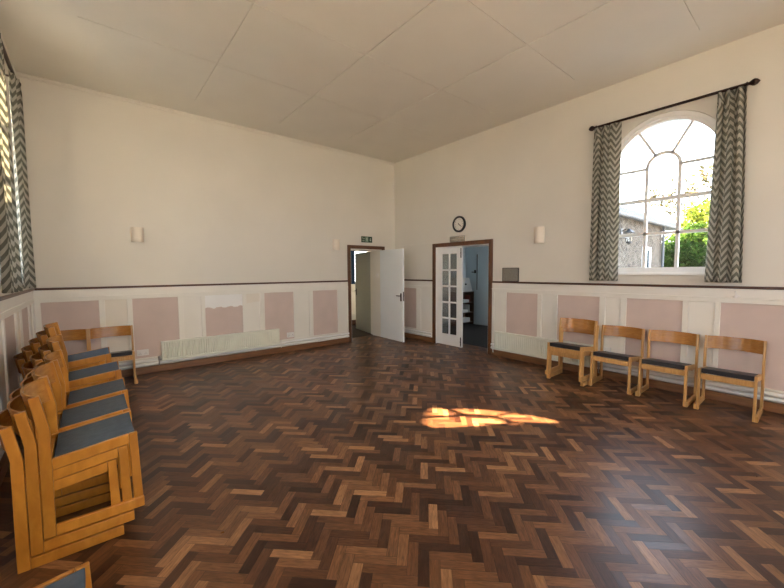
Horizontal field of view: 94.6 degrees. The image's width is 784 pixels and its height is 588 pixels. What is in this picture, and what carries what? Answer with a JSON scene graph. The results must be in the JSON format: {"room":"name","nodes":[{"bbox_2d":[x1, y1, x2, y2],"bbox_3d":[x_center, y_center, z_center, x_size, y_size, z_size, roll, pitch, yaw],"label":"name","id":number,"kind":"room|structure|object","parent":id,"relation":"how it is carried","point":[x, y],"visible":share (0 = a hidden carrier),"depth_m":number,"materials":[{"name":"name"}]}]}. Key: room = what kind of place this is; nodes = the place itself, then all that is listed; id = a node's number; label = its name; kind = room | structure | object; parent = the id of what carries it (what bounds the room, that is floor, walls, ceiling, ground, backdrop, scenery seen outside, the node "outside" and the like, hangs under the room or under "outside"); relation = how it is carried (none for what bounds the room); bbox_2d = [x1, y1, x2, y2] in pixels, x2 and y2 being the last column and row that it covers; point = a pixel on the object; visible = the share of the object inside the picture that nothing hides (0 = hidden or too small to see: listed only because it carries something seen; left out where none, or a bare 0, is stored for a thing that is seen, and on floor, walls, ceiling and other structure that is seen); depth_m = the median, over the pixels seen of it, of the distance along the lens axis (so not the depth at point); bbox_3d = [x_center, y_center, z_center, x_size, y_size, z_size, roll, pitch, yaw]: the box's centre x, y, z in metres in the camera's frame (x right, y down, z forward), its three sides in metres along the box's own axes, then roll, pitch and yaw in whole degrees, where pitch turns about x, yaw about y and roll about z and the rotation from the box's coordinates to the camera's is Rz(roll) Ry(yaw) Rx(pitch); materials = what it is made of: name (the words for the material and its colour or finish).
{"room":"community hall","nodes":[
{"label":"community hall","id":0,"kind":"room"},
{"bbox_2d":[0,30,30,459],"bbox_3d":[-1.460,-0.561,0.499,0.350,4.175,11.300,-3,5,-40],"label":"wall","id":1,"kind":"structure","parent":0,"point":[2,451],"depth_m":3.97,"materials":[{"name":"beige paint"}]},
{"bbox_2d":[0,433,20,486],"bbox_3d":[-1.301,1.461,0.750,0.033,0.104,10.600,-3,5,-40],"label":"baseboard","id":2,"kind":"structure","parent":1,"relation":"attached to","point":[4,462],"depth_m":2.79,"materials":[{"name":"brown wood"}]},
{"bbox_2d":[1,39,20,85],"bbox_3d":[-3.439,-2.156,3.148,0.136,0.085,1.684,-3,5,-40],"label":"pole","id":3,"kind":"object","parent":1,"relation":"attached to","point":[6,57],"visible":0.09,"depth_m":3.37,"materials":[{"name":"brown metal"}]},
{"bbox_2d":[0,33,22,292],"bbox_3d":[-3.107,-1.071,2.876,0.093,2.120,0.401,-3,5,-37],"label":"curtain","id":4,"kind":"object","parent":3,"relation":"hanging from","point":[10,263],"visible":1,"depth_m":2.87,"materials":[{"name":"fabric"}]},
{"bbox_2d":[8,70,35,288],"bbox_3d":[-3.796,-1.120,3.713,0.098,2.120,0.371,-3,5,-40],"label":"curtain","id":5,"kind":"object","parent":3,"relation":"hanging from","point":[15,94],"visible":0.99,"depth_m":3.66,"materials":[{"name":"fabric"}]},
{"bbox_2d":[0,288,36,447],"bbox_3d":[-1.305,0.726,0.704,0.035,1.128,10.600,-3,5,-40],"label":"trim","id":6,"kind":"structure","parent":1,"relation":"attached to","point":[17,310],"depth_m":3.44,"materials":[{"name":"beige paint"}]},
{"bbox_2d":[16,76,394,369],"bbox_3d":[-2.438,-0.958,6.797,6.223,4.175,0.350,-3,5,-40],"label":"wall","id":7,"kind":"structure","parent":0,"point":[213,203],"depth_m":5.76,"materials":[{"name":"beige paint"}]},
{"bbox_2d":[130,227,143,241],"bbox_3d":[-3.792,-0.884,5.386,0.160,0.215,0.089,-3,5,-40],"label":"wall lamp","id":8,"kind":"object","parent":7,"relation":"attached to","point":[137,235],"visible":1,"depth_m":5.35,"materials":[{"name":"beige paint"}]},
{"bbox_2d":[137,349,148,355],"bbox_3d":[-3.799,0.894,5.515,0.150,0.090,0.031,-3,5,-40],"label":"wall socket","id":9,"kind":"object","parent":7,"relation":"attached to","point":[143,352],"visible":1,"depth_m":5.51,"materials":[{"name":"white plastic"}]},
{"bbox_2d":[33,280,348,362],"bbox_3d":[-2.307,0.347,6.733,6.223,1.128,0.035,-3,5,-40],"label":"wainscoting","id":10,"kind":"structure","parent":7,"relation":"attached to","point":[156,313],"depth_m":5.90,"materials":[{"name":"beige paint"}]},
{"bbox_2d":[16,72,394,164],"bbox_3d":[-2.330,-2.910,6.526,6.223,0.045,0.028,-3,5,-40],"label":"trim","id":11,"kind":"structure","parent":7,"relation":"attached to","point":[19,74],"depth_m":5.66,"materials":[{"name":"beige paint"}]},
{"bbox_2d":[158,328,281,364],"bbox_3d":[-2.868,0.883,6.250,2.004,0.373,0.062,-3,5,-40],"label":"radiator","id":12,"kind":"object","parent":7,"relation":"attached to","point":[207,345],"visible":1,"depth_m":6.14,"materials":[{"name":"metal"}]},
{"bbox_2d":[119,335,348,369],"bbox_3d":[-2.813,1.028,6.337,4.870,0.048,0.055,-3,5,-40],"label":"pipe","id":13,"kind":"object","parent":7,"relation":"attached to","point":[344,336],"visible":0.71,"depth_m":6.23,"materials":[{"name":"white metal"}]},
{"bbox_2d":[119,332,348,365],"bbox_3d":[-2.813,0.972,6.333,4.870,0.048,0.055,-3,5,-40],"label":"pipe","id":14,"kind":"object","parent":7,"relation":"attached to","point":[347,333],"visible":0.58,"depth_m":7.00,"materials":[{"name":"white metal"}]},
{"bbox_2d":[121,337,348,376],"bbox_3d":[-2.303,1.081,6.780,6.223,0.104,0.033,-3,5,-40],"label":"baseboard","id":15,"kind":"structure","parent":7,"relation":"attached to","point":[183,364],"depth_m":6.28,"materials":[{"name":"brown wood"}]},
{"bbox_2d":[287,332,293,337],"bbox_3d":[-1.974,0.793,7.032,0.140,0.095,0.031,-3,5,-40],"label":"wall socket","id":16,"kind":"object","parent":7,"relation":"attached to","point":[289,334],"visible":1,"depth_m":7.02,"materials":[{"name":"white plastic"}]},
{"bbox_2d":[333,239,339,249],"bbox_3d":[-1.156,-1.031,7.576,0.155,0.225,0.089,-3,5,-40],"label":"wall lamp","id":17,"kind":"object","parent":7,"relation":"attached to","point":[336,242],"visible":1,"depth_m":7.53,"materials":[{"name":"beige paint"}]},
{"bbox_2d":[361,236,371,242],"bbox_3d":[-0.566,-1.221,8.107,0.296,0.134,0.013,-3,5,-40],"label":"exit sign","id":18,"kind":"object","parent":7,"relation":"attached to","point":[366,239],"visible":1,"depth_m":8.10,"materials":[{"name":"green plastic"}]},
{"bbox_2d":[347,245,404,341],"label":"door","id":19,"kind":"structure","parent":7,"relation":"in","point":[388,295],"depth_m":8.10,"materials":[{"name":"beige paint"}]},
{"bbox_2d":[351,284,354,291],"bbox_3d":[-1.683,-0.335,10.102,3.500,2.500,0.200,-3,5,-40],"label":"wall","id":20,"kind":"structure","parent":0,"point":[352,285],"depth_m":10.45,"materials":[{"name":"beige paint"}]},
{"bbox_2d":[351,250,354,283],"bbox_3d":[-1.188,-0.798,10.243,0.326,1.040,0.049,-3,5,-37],"label":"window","id":21,"kind":"structure","parent":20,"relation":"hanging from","point":[352,252],"depth_m":10.30,"materials":[{"name":"white glass"}]},
{"bbox_2d":[351,292,355,319],"bbox_3d":[-0.988,0.412,10.572,1.900,0.940,0.034,-3,5,-40],"label":"trim","id":22,"kind":"structure","parent":20,"relation":"attached to","point":[353,298],"depth_m":10.46,"materials":[{"name":"beige paint"}]},
{"bbox_2d":[355,251,372,333],"bbox_3d":[-0.612,-0.266,9.299,0.485,2.450,1.080,-3,5,-40],"label":"wall","id":23,"kind":"structure","parent":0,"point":[363,261],"depth_m":9.20,"materials":[{"name":"beige paint"}]},
{"bbox_2d":[0,323,783,587],"bbox_3d":[1.502,1.309,4.448,9.073,0.100,12.700,-3,5,-40],"label":"floor","id":24,"kind":"structure","parent":0,"point":[371,461],"depth_m":2.66,"materials":[{"name":"brown wood"}]},
{"bbox_2d":[13,353,33,424],"bbox_3d":[-3.351,0.956,3.587,0.517,0.775,0.482,-3,5,-40],"label":"chair","id":25,"kind":"object","parent":24,"relation":"on","point":[19,359],"visible":0.08,"depth_m":3.31,"materials":[{"name":"brown wood"}]},
{"bbox_2d":[21,345,32,361],"bbox_3d":[-3.311,0.887,3.617,0.517,0.775,0.482,-3,5,-40],"label":"chair","id":26,"kind":"object","parent":25,"relation":"on","point":[26,351],"visible":0.06,"depth_m":3.33,"materials":[{"name":"brown wood"}]},
{"bbox_2d":[28,338,39,353],"bbox_3d":[-3.270,0.817,3.647,0.517,0.775,0.482,-3,5,-40],"label":"chair","id":27,"kind":"object","parent":26,"relation":"on","point":[34,344],"visible":0.04,"depth_m":3.37,"materials":[{"name":"brown wood"}]},
{"bbox_2d":[36,330,104,371],"bbox_3d":[-3.230,0.748,3.676,0.517,0.775,0.482,-3,5,-40],"label":"chair","id":28,"kind":"object","parent":27,"relation":"on","point":[41,336],"visible":0.16,"depth_m":3.52,"materials":[{"name":"brown wood"}]},
{"bbox_2d":[43,322,111,367],"bbox_3d":[-3.190,0.679,3.706,0.517,0.775,0.482,-3,5,-40],"label":"chair","id":29,"kind":"object","parent":28,"relation":"on","point":[51,329],"visible":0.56,"depth_m":3.64,"materials":[{"name":"brown wood"}]},
{"bbox_2d":[21,361,33,376],"bbox_3d":[-2.938,0.975,3.256,0.517,0.775,0.482,-3,5,-40],"label":"chair","id":30,"kind":"object","parent":24,"relation":"on","point":[27,367],"visible":0.04,"depth_m":3.02,"materials":[{"name":"brown wood"}]},
{"bbox_2d":[30,352,42,367],"bbox_3d":[-2.897,0.905,3.285,0.517,0.775,0.482,-3,5,-40],"label":"chair","id":31,"kind":"object","parent":30,"relation":"on","point":[35,358],"visible":0.06,"depth_m":3.02,"materials":[{"name":"brown wood"}]},
{"bbox_2d":[38,344,113,390],"bbox_3d":[-2.857,0.836,3.315,0.517,0.775,0.482,-3,5,-40],"label":"chair","id":32,"kind":"object","parent":31,"relation":"on","point":[43,350],"visible":0.19,"depth_m":3.16,"materials":[{"name":"brown wood"}]},
{"bbox_2d":[46,334,121,387],"bbox_3d":[-2.817,0.767,3.344,0.517,0.775,0.482,-3,5,-40],"label":"chair","id":33,"kind":"object","parent":32,"relation":"on","point":[79,377],"visible":0.52,"depth_m":3.29,"materials":[{"name":"brown wood"}]},
{"bbox_2d":[9,387,107,507],"bbox_3d":[-2.253,1.018,2.513,0.517,0.775,0.482,-3,5,-40],"label":"chair","id":34,"kind":"object","parent":24,"relation":"on","point":[16,392],"visible":0.02,"depth_m":2.37,"materials":[{"name":"brown wood"}]},
{"bbox_2d":[20,376,117,497],"bbox_3d":[-2.212,0.948,2.542,0.517,0.775,0.482,-3,5,-40],"label":"chair","id":35,"kind":"object","parent":34,"relation":"on","point":[29,379],"visible":0.03,"depth_m":2.45,"materials":[{"name":"brown wood"}]},
{"bbox_2d":[31,362,129,474],"bbox_3d":[-2.172,0.879,2.572,0.517,0.775,0.482,-3,5,-40],"label":"chair","id":36,"kind":"object","parent":35,"relation":"on","point":[71,417],"visible":0.48,"depth_m":2.57,"materials":[{"name":"brown wood"}]},
{"bbox_2d":[0,409,123,573],"bbox_3d":[-1.941,1.039,2.139,0.517,0.775,0.482,-3,5,-40],"label":"chair","id":37,"kind":"object","parent":24,"relation":"on","point":[25,562],"visible":0.44,"depth_m":1.96,"materials":[{"name":"orange wood"}]},
{"bbox_2d":[7,394,134,556],"bbox_3d":[-1.901,0.970,2.169,0.517,0.775,0.482,-3,5,-40],"label":"chair","id":38,"kind":"object","parent":37,"relation":"on","point":[18,415],"visible":0.52,"depth_m":1.99,"materials":[{"name":"brown wood"}]},
{"bbox_2d":[20,376,144,539],"bbox_3d":[-1.861,0.901,2.198,0.517,0.775,0.482,-3,5,-40],"label":"chair","id":39,"kind":"object","parent":38,"relation":"on","point":[77,443],"visible":0.96,"depth_m":2.11,"materials":[{"name":"brown wood"}]},
{"bbox_2d":[34,561,91,587],"bbox_3d":[-1.192,1.104,1.054,0.517,0.775,0.482,-3,5,-40],"label":"chair","id":40,"kind":"object","parent":24,"relation":"on","point":[80,577],"visible":1,"depth_m":1.30,"materials":[{"name":"brown wood"}]},
{"bbox_2d":[61,329,88,350],"bbox_3d":[-4.294,0.888,4.740,0.508,0.775,0.517,-3,5,-40],"label":"chair","id":41,"kind":"object","parent":24,"relation":"on","point":[76,334],"visible":0.11,"depth_m":4.97,"materials":[{"name":"brown wood"}]},
{"bbox_2d":[88,325,137,383],"bbox_3d":[-3.906,0.865,5.062,0.508,0.775,0.517,-3,5,-40],"label":"chair","id":42,"kind":"object","parent":24,"relation":"on","point":[111,331],"visible":0.65,"depth_m":5.11,"materials":[{"name":"brown wood"}]},
{"bbox_2d":[448,291,473,326],"bbox_3d":[1.971,0.407,10.308,0.766,0.944,0.314,-3,5,-40],"label":"bookcase","id":43,"kind":"object","parent":24,"relation":"on","point":[470,314],"visible":0.4,"depth_m":10.36,"materials":[{"name":"brown wood"}]},
{"bbox_2d":[452,278,472,291],"bbox_3d":[2.014,-0.264,10.290,0.617,0.393,0.290,-3,5,-40],"label":"box","id":44,"kind":"object","parent":43,"relation":"on","point":[467,287],"visible":0.72,"depth_m":10.18,"materials":[{"name":"white plastic"}]},
{"bbox_2d":[463,317,469,322],"bbox_3d":[2.066,0.736,10.366,0.300,0.119,0.190,-3,5,-40],"label":"box","id":45,"kind":"object","parent":43,"relation":"on","point":[465,319],"visible":0.71,"depth_m":10.31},
{"bbox_2d":[464,304,469,311],"bbox_3d":[2.153,0.406,10.432,0.030,0.209,0.190,-3,5,-40],"label":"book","id":46,"kind":"object","parent":43,"relation":"on","point":[466,306],"visible":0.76,"depth_m":10.39,"materials":[{"name":"grey paper"}]},
{"bbox_2d":[547,325,598,385],"bbox_3d":[2.574,0.819,5.133,0.517,0.775,0.508,-3,5,-40],"label":"chair","id":47,"kind":"object","parent":24,"relation":"on","point":[585,353],"visible":0.35,"depth_m":5.10,"materials":[{"name":"brown wood"}]},
{"bbox_2d":[545,317,597,381],"bbox_3d":[2.532,0.754,5.095,0.517,0.775,0.508,-3,5,-40],"label":"chair","id":48,"kind":"object","parent":47,"relation":"on","point":[585,324],"visible":0.94,"depth_m":5.05,"materials":[{"name":"brown wood"}]},
{"bbox_2d":[588,325,644,394],"bbox_3d":[2.985,0.837,4.803,0.517,0.775,0.508,-3,5,-40],"label":"chair","id":49,"kind":"object","parent":24,"relation":"on","point":[608,330],"visible":0.94,"depth_m":4.78,"materials":[{"name":"brown wood"}]},
{"bbox_2d":[635,329,699,406],"bbox_3d":[3.345,0.862,4.388,0.517,0.775,0.508,-3,5,-40],"label":"chair","id":50,"kind":"object","parent":24,"relation":"on","point":[685,338],"visible":0.99,"depth_m":4.35,"materials":[{"name":"brown wood"}]},
{"bbox_2d":[693,335,766,422],"bbox_3d":[3.705,0.886,3.964,0.517,0.775,0.508,-3,5,-40],"label":"chair","id":51,"kind":"object","parent":24,"relation":"on","point":[711,341],"visible":1,"depth_m":3.93,"materials":[{"name":"brown wood"}]},
{"bbox_3d":[-2.570,0.993,2.924,0.517,0.775,0.482,-3,5,-40],"label":"chair","id":52,"kind":"object","parent":24,"relation":"on","visible":0},
{"bbox_2d":[34,361,68,404],"bbox_3d":[-2.530,0.924,2.954,0.517,0.775,0.482,-3,5,-40],"label":"chair","id":53,"kind":"object","parent":52,"relation":"on","point":[43,362],"visible":0.02,"depth_m":2.86,"materials":[{"name":"brown wood"}]},
{"bbox_2d":[43,350,129,408],"bbox_3d":[-2.490,0.855,2.983,0.517,0.775,0.482,-3,5,-40],"label":"chair","id":54,"kind":"object","parent":53,"relation":"on","point":[84,395],"visible":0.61,"depth_m":2.95,"materials":[{"name":"brown wood"}]},
{"bbox_2d":[0,0,783,162],"bbox_3d":[1.052,-2.749,2.466,6.263,0.132,10.640,-3,5,-40],"label":"ceiling","id":55,"kind":"structure","parent":0,"point":[394,81],"depth_m":4.19,"materials":[{"name":"paint"}]},
{"bbox_2d":[448,248,465,291],"bbox_3d":[1.155,-0.415,9.891,2.500,2.650,0.150,-3,5,-40],"label":"wall","id":56,"kind":"structure","parent":0,"point":[453,256],"depth_m":10.30,"materials":[{"name":"blue paint"}]},
{"bbox_2d":[466,246,488,325],"bbox_3d":[3.117,-0.409,9.605,0.150,2.650,3.100,-3,5,-40],"label":"wall","id":57,"kind":"structure","parent":0,"point":[471,251],"depth_m":10.43,"materials":[{"name":"blue paint"}]},
{"bbox_2d":[472,250,488,325],"bbox_3d":[2.639,-0.162,10.018,0.083,2.110,1.042,-3,5,-40],"label":"door","id":58,"kind":"structure","parent":57,"relation":"in","point":[481,287],"depth_m":10.17,"materials":[{"name":"blue paint"}]},
{"bbox_2d":[394,23,783,403],"bbox_3d":[3.591,-0.862,4.694,0.350,4.175,11.300,-3,5,-40],"label":"wall","id":59,"kind":"structure","parent":0,"point":[508,180],"depth_m":5.46,"materials":[{"name":"beige paint"}]},
{"bbox_2d":[404,330,431,336],"bbox_3d":[0.459,0.883,8.272,0.055,0.048,1.252,-3,5,-40],"label":"pipe","id":60,"kind":"object","parent":59,"relation":"attached to","point":[406,331],"visible":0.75,"depth_m":8.09,"materials":[{"name":"white metal"}]},
{"bbox_2d":[404,328,431,334],"bbox_3d":[0.459,0.827,8.268,0.055,0.048,1.252,-3,5,-40],"label":"pipe","id":61,"kind":"object","parent":59,"relation":"attached to","point":[414,330],"visible":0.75,"depth_m":8.09,"materials":[{"name":"white metal"}]},
{"bbox_2d":[450,235,465,241],"bbox_3d":[1.286,-1.088,7.126,0.066,0.113,0.374,-3,5,-40],"label":"sign","id":62,"kind":"object","parent":59,"relation":"attached to","point":[463,237],"visible":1,"depth_m":7.12,"materials":[{"name":"beige paint"}]},
{"bbox_2d":[452,216,465,231],"bbox_3d":[1.313,-1.369,7.086,0.050,0.316,0.316,-3,5,-40],"label":"wall clock","id":63,"kind":"object","parent":59,"relation":"attached to","point":[459,223],"visible":1,"depth_m":7.07,"materials":[{"name":"black plastic"}]},
{"bbox_2d":[432,239,492,354],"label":"door","id":64,"kind":"structure","parent":59,"relation":"in","point":[441,299],"depth_m":7.44,"materials":[{"name":"white paint"}]},
{"bbox_2d":[534,226,544,242],"bbox_3d":[2.360,-0.952,5.826,0.089,0.255,0.165,-3,5,-40],"label":"wall lamp","id":65,"kind":"object","parent":59,"relation":"attached to","point":[539,232],"visible":1,"depth_m":5.78,"materials":[{"name":"beige paint"}]},
{"bbox_2d":[492,331,599,372],"bbox_3d":[2.410,0.905,5.886,0.062,0.398,1.814,-3,5,-40],"label":"radiator","id":66,"kind":"object","parent":59,"relation":"attached to","point":[533,346],"visible":0.73,"depth_m":6.01,"materials":[{"name":"metal"}]},
{"bbox_2d":[494,331,592,345],"bbox_3d":[2.407,0.861,5.880,0.053,0.310,1.708,-3,5,-40],"label":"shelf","id":67,"kind":"object","parent":66,"relation":"attached to","point":[500,338],"depth_m":6.12,"materials":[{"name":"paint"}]},
{"bbox_2d":[404,279,783,392],"bbox_3d":[3.452,0.443,4.655,0.035,1.128,10.600,-3,5,-40],"label":"wainscoting","id":68,"kind":"structure","parent":59,"relation":"attached to","point":[536,309],"depth_m":4.74,"materials":[{"name":"beige paint"}]},
{"bbox_2d":[502,268,518,281],"bbox_3d":[2.059,-0.337,6.285,0.020,0.238,0.314,-3,5,-40],"label":"panel","id":69,"kind":"object","parent":68,"relation":"on","point":[508,274],"visible":1,"depth_m":6.27,"materials":[{"name":"grey metal"}]},
{"bbox_2d":[404,332,783,413],"bbox_3d":[3.457,1.177,4.702,0.033,0.104,10.600,-3,5,-40],"label":"baseboard","id":70,"kind":"structure","parent":59,"relation":"attached to","point":[774,407],"depth_m":4.72,"materials":[{"name":"brown wood"}]},
{"bbox_2d":[603,347,610,351],"bbox_3d":[3.051,0.813,5.157,0.031,0.110,0.120,-3,5,-40],"label":"wall socket","id":71,"kind":"object","parent":59,"relation":"attached to","point":[608,349],"visible":0.3,"depth_m":5.13,"materials":[{"name":"white plastic"}]},
{"bbox_2d":[490,346,783,403],"bbox_3d":[4.329,1.155,3.632,0.055,0.048,7.837,-3,5,-40],"label":"pipe","id":72,"kind":"object","parent":59,"relation":"attached to","point":[724,390],"visible":0.61,"depth_m":4.31,"materials":[{"name":"white metal"}]},
{"bbox_2d":[490,343,783,397],"bbox_3d":[4.329,1.099,3.629,0.055,0.048,7.837,-3,5,-40],"label":"pipe","id":73,"kind":"object","parent":59,"relation":"attached to","point":[734,387],"visible":0.63,"depth_m":4.30,"materials":[{"name":"white metal"}]},
{"bbox_2d":[618,110,715,274],"bbox_3d":[3.517,-1.264,4.687,0.335,2.036,1.400,-3,5,-40],"label":"window","id":74,"kind":"structure","parent":59,"relation":"in","point":[708,121],"depth_m":4.59,"materials":[{"name":"white paint"}]},
{"bbox_2d":[589,78,759,130],"bbox_3d":[3.359,-2.286,4.490,0.136,0.085,1.714,-3,5,-40],"label":"pole","id":75,"kind":"object","parent":59,"relation":"attached to","point":[753,82],"visible":0.93,"depth_m":4.31,"materials":[{"name":"brown metal"}]},
{"bbox_2d":[589,122,621,280],"bbox_3d":[2.945,-1.246,4.998,0.071,2.120,0.353,-4,5,-42],"label":"curtain","id":76,"kind":"object","parent":75,"relation":"hanging from","point":[604,238],"visible":1,"depth_m":4.99,"materials":[{"name":"fabric"}]},
{"bbox_2d":[704,86,746,282],"bbox_3d":[3.744,-1.190,4.042,0.101,2.120,0.329,-3,5,-40],"label":"curtain","id":77,"kind":"object","parent":75,"relation":"hanging from","point":[724,253],"visible":1,"depth_m":4.04,"materials":[{"name":"fabric"}]},
{"bbox_3d":[0.080,1.300,8.801,80.000,0.380,80.000,-3,5,-40],"label":"ground","id":78,"kind":"structure","parent":0,"visible":0},
{"bbox_2d":[618,206,682,267],"bbox_3d":[4.698,-0.797,12.146,10.840,3.320,5.789,-3,5,-40],"label":"building","id":79,"kind":"structure","parent":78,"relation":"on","point":[630,255],"depth_m":10.95,"materials":[{"name":"white paint"}]},
{"bbox_2d":[620,228,634,244],"bbox_3d":[6.449,-1.576,9.888,0.270,0.460,0.325,-3,5,-40],"label":"wall lantern","id":80,"kind":"object","parent":79,"relation":"attached to","point":[629,230],"visible":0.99,"depth_m":9.84,"materials":[{"name":"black metal"}]},
{"bbox_2d":[639,159,712,227],"bbox_3d":[15.661,-3.262,19.465,2.023,7.170,4.294,-3,5,-40],"label":"slender tree","id":81,"kind":"object","parent":78,"relation":"on","point":[705,179],"visible":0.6,"depth_m":19.35,"materials":[{"name":"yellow plant"}]},
{"bbox_2d":[661,221,707,266],"bbox_3d":[11.363,-1.041,14.187,1.988,3.471,3.247,-1,4,-12],"label":"bushy tree","id":82,"kind":"object","parent":78,"relation":"on","point":[691,254],"visible":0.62,"depth_m":13.67,"materials":[{"name":"green plant"}]},
{"bbox_2d":[668,198,709,246],"bbox_3d":[14.000,-1.826,15.840,2.067,4.788,3.661,-2,4,-26],"label":"leafy tree","id":83,"kind":"object","parent":78,"relation":"on","point":[693,215],"visible":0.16,"depth_m":15.95,"materials":[{"name":"green plant"}]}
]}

